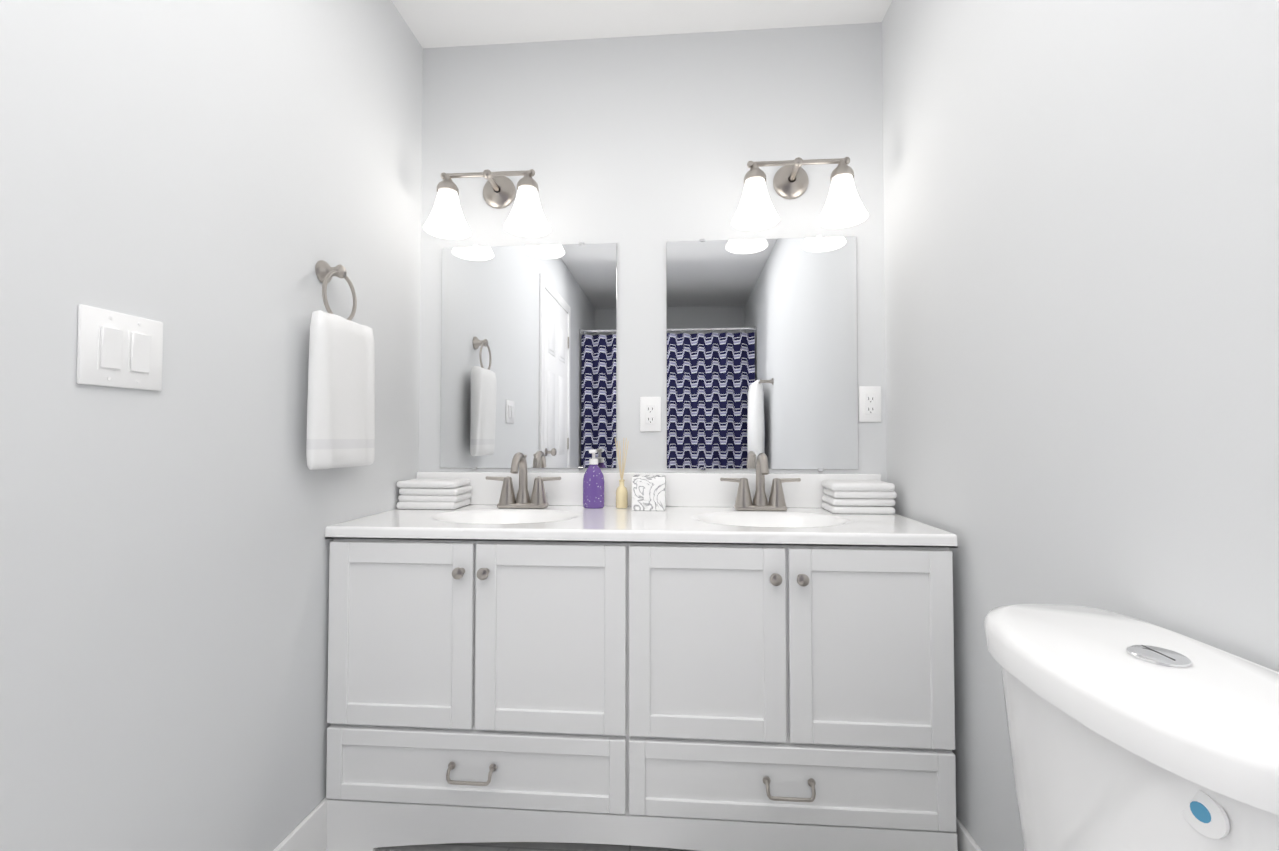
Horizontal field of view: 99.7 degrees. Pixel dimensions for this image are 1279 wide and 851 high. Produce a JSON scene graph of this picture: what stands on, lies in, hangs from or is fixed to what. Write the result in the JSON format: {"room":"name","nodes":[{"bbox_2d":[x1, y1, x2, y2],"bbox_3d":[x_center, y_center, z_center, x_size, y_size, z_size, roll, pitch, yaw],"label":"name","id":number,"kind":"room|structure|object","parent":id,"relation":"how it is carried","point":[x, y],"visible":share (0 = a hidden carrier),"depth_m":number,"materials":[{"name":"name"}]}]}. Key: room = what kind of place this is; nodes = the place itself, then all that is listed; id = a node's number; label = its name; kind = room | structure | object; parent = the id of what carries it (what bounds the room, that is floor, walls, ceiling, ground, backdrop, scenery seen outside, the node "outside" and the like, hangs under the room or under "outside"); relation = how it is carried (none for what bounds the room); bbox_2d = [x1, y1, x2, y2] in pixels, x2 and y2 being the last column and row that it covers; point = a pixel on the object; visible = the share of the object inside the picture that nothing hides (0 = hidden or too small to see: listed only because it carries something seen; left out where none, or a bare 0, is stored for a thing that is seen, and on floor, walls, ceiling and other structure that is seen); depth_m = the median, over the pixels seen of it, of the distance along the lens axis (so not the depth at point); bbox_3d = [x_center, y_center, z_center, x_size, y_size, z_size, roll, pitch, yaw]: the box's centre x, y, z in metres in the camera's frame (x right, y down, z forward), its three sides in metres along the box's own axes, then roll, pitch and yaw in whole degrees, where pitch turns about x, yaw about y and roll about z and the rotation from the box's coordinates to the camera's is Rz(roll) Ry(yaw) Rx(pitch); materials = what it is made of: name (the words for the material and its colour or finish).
{"room":"bathroom","nodes":[
{"label":"bathroom","id":0,"kind":"room"},
{"bbox_2d":[0,0,422,850],"bbox_3d":[-0.956,-0.168,-0.029,0.100,2.410,3.807,0,-1,4],"label":"wall","id":1,"kind":"structure","parent":0,"point":[208,184],"depth_m":0.99,"materials":[{"name":"paint"}]},
{"bbox_2d":[76,304,162,390],"bbox_3d":[-0.831,-0.121,0.870,0.012,0.120,0.130,0,-1,4],"label":"switch plate","id":2,"kind":"object","parent":1,"relation":"attached to","point":[118,350],"visible":1,"depth_m":0.86,"materials":[{"name":"white plastic"}]},
{"bbox_2d":[273,797,326,850],"bbox_3d":[-0.886,0.976,0.104,0.014,0.130,2.538,0,-1,4],"label":"baseboard","id":3,"kind":"structure","parent":1,"relation":"attached to","point":[308,832],"depth_m":1.30,"materials":[{"name":"white wood"}]},
{"bbox_2d":[306,260,374,469],"bbox_3d":[-0.762,-0.155,1.373,0.073,0.521,0.244,0,-1,4],"label":"towel ring","id":4,"kind":"object","parent":1,"relation":"attached to","point":[341,407],"visible":1,"depth_m":1.33,"materials":[{"name":"white fabric"}]},
{"bbox_2d":[377,842,696,850],"bbox_3d":[-0.126,1.085,-0.123,1.764,0.100,4.007,0,-1,4],"label":"floor","id":5,"kind":"structure","parent":0,"point":[517,846],"depth_m":1.37,"materials":[{"name":"tile"}]},
{"bbox_2d":[326,552,957,850],"bbox_3d":[-0.013,0.706,1.527,1.524,0.738,0.517,0,-1,4],"label":"bathroom vanity","id":6,"kind":"object","parent":5,"relation":"on","point":[700,663],"depth_m":1.30,"materials":[{"name":"white wood"}]},
{"bbox_2d":[325,504,956,559],"bbox_3d":[-0.011,0.301,1.551,1.538,0.079,0.488,0,-1,4],"label":"countertop","id":7,"kind":"structure","parent":6,"relation":"on","point":[555,529],"depth_m":1.34,"materials":[{"name":"white stone"}]},
{"bbox_2d":[396,479,471,509],"bbox_3d":[-0.664,0.222,1.757,0.199,0.088,0.137,0,-1,4],"label":"washcloths","id":8,"kind":"object","parent":7,"relation":"on","point":[444,494],"visible":0.98,"depth_m":1.70,"materials":[{"name":"white fabric"}]},
{"bbox_2d":[486,452,560,508],"bbox_3d":[-0.379,0.175,1.704,0.249,0.180,0.134,0,-1,4],"label":"faucet","id":9,"kind":"object","parent":7,"relation":"on","point":[508,499],"visible":1,"depth_m":1.73,"materials":[{"name":"silver metal"}]},
{"bbox_2d":[583,449,603,508],"bbox_3d":[-0.148,0.171,1.735,0.070,0.188,0.052,0,-1,4],"label":"soap dispenser","id":10,"kind":"object","parent":7,"relation":"on","point":[593,488],"visible":1,"depth_m":1.72,"materials":[{"name":"purple plastic"}]},
{"bbox_2d":[615,438,628,507],"bbox_3d":[-0.057,0.153,1.742,0.045,0.225,0.038,0,-1,4],"label":"reed diffuser","id":11,"kind":"object","parent":7,"relation":"on","point":[621,496],"visible":0.96,"depth_m":1.73,"materials":[{"name":"beige glass"}]},
{"bbox_2d":[632,475,665,510],"bbox_3d":[0.031,0.213,1.714,0.104,0.104,0.104,0,-1,4],"label":"tissue box","id":12,"kind":"object","parent":7,"relation":"on","point":[648,492],"visible":1,"depth_m":1.66,"materials":[{"name":"white cardboard"}]},
{"bbox_2d":[720,453,800,510],"bbox_3d":[0.375,0.173,1.646,0.249,0.180,0.134,0,-1,4],"label":"faucet","id":13,"kind":"object","parent":7,"relation":"on","point":[776,502],"visible":1,"depth_m":1.67,"materials":[{"name":"silver metal"}]},
{"bbox_2d":[822,480,896,513],"bbox_3d":[0.670,0.218,1.655,0.189,0.091,0.137,0,-1,4],"label":"washcloths","id":14,"kind":"object","parent":7,"relation":"on","point":[859,497],"visible":1,"depth_m":1.59,"materials":[{"name":"white fabric"}]},
{"bbox_2d":[984,604,1278,850],"bbox_3d":[0.349,0.659,0.683,0.706,0.792,0.545,0,-1,4],"label":"toilet","id":15,"kind":"object","parent":5,"relation":"on","point":[1126,733],"visible":1,"depth_m":0.56,"materials":[{"name":"white ceramic"}]},
{"bbox_2d":[391,0,891,47],"bbox_3d":[-0.126,-1.424,-0.061,1.764,0.100,4.007,0,-1,4],"label":"ceiling","id":16,"kind":"structure","parent":0,"point":[440,23],"depth_m":1.76,"materials":[{"name":"white paint"}]},
{"bbox_2d":[419,22,886,481],"bbox_3d":[0.022,-0.121,1.855,1.764,2.410,0.100,0,-1,4],"label":"wall","id":17,"kind":"structure","parent":0,"point":[641,151],"depth_m":1.82,"materials":[{"name":"paint"}]},
{"bbox_2d":[423,169,549,238],"bbox_3d":[-0.490,-0.748,1.765,0.411,0.233,0.188,0,-1,4],"label":"sconce","id":18,"kind":"object","parent":17,"relation":"attached to","point":[446,219],"visible":1,"depth_m":1.74,"materials":[{"name":"white glass"}]},
{"bbox_2d":[440,242,616,469],"bbox_3d":[-0.380,-0.236,1.835,0.608,0.772,0.008,0,-1,4],"label":"mirror","id":19,"kind":"object","parent":17,"relation":"attached to","point":[529,351],"visible":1,"depth_m":1.83,"materials":[{"name":"silver glass"}]},
{"bbox_2d":[416,472,880,507],"bbox_3d":[0.006,0.212,1.787,1.538,0.110,0.020,0,-1,4],"label":"backsplash","id":20,"kind":"structure","parent":17,"relation":"attached to","point":[683,490],"depth_m":1.77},
{"bbox_2d":[640,397,660,431],"bbox_3d":[0.037,-0.038,1.797,0.070,0.116,0.009,0,-1,4],"label":"electrical outlet","id":21,"kind":"object","parent":17,"relation":"attached to","point":[650,414],"visible":1,"depth_m":1.79,"materials":[{"name":"white plastic"}]},
{"bbox_2d":[667,235,857,470],"bbox_3d":[0.399,-0.237,1.775,0.619,0.772,0.008,0,-1,4],"label":"mirror","id":22,"kind":"object","parent":17,"relation":"attached to","point":[761,345],"visible":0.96,"depth_m":1.77,"materials":[{"name":"silver glass"}]},
{"bbox_2d":[731,157,867,230],"bbox_3d":[0.494,-0.750,1.690,0.411,0.233,0.188,0,-1,4],"label":"sconce","id":23,"kind":"object","parent":17,"relation":"attached to","point":[843,207],"visible":1,"depth_m":1.66,"materials":[{"name":"white glass"}]},
{"bbox_2d":[859,386,880,421],"bbox_3d":[0.747,-0.069,1.744,0.070,0.116,0.009,0,-1,4],"label":"electrical outlet","id":24,"kind":"object","parent":17,"relation":"attached to","point":[869,403],"visible":1,"depth_m":1.74,"materials":[{"name":"white plastic"}]},
{"bbox_2d":[882,0,1278,850],"bbox_3d":[0.703,-0.171,-0.155,0.100,2.410,3.807,0,-1,4],"label":"wall","id":25,"kind":"structure","parent":0,"point":[1082,284],"depth_m":0.89,"materials":[{"name":"paint"}]},
{"bbox_2d":[956,816,981,850],"bbox_3d":[0.677,0.979,0.220,0.014,0.130,3.006,0,-1,4],"label":"baseboard","id":26,"kind":"structure","parent":25,"relation":"attached to","point":[966,841],"depth_m":1.24,"materials":[{"name":"white wood"}]}
]}

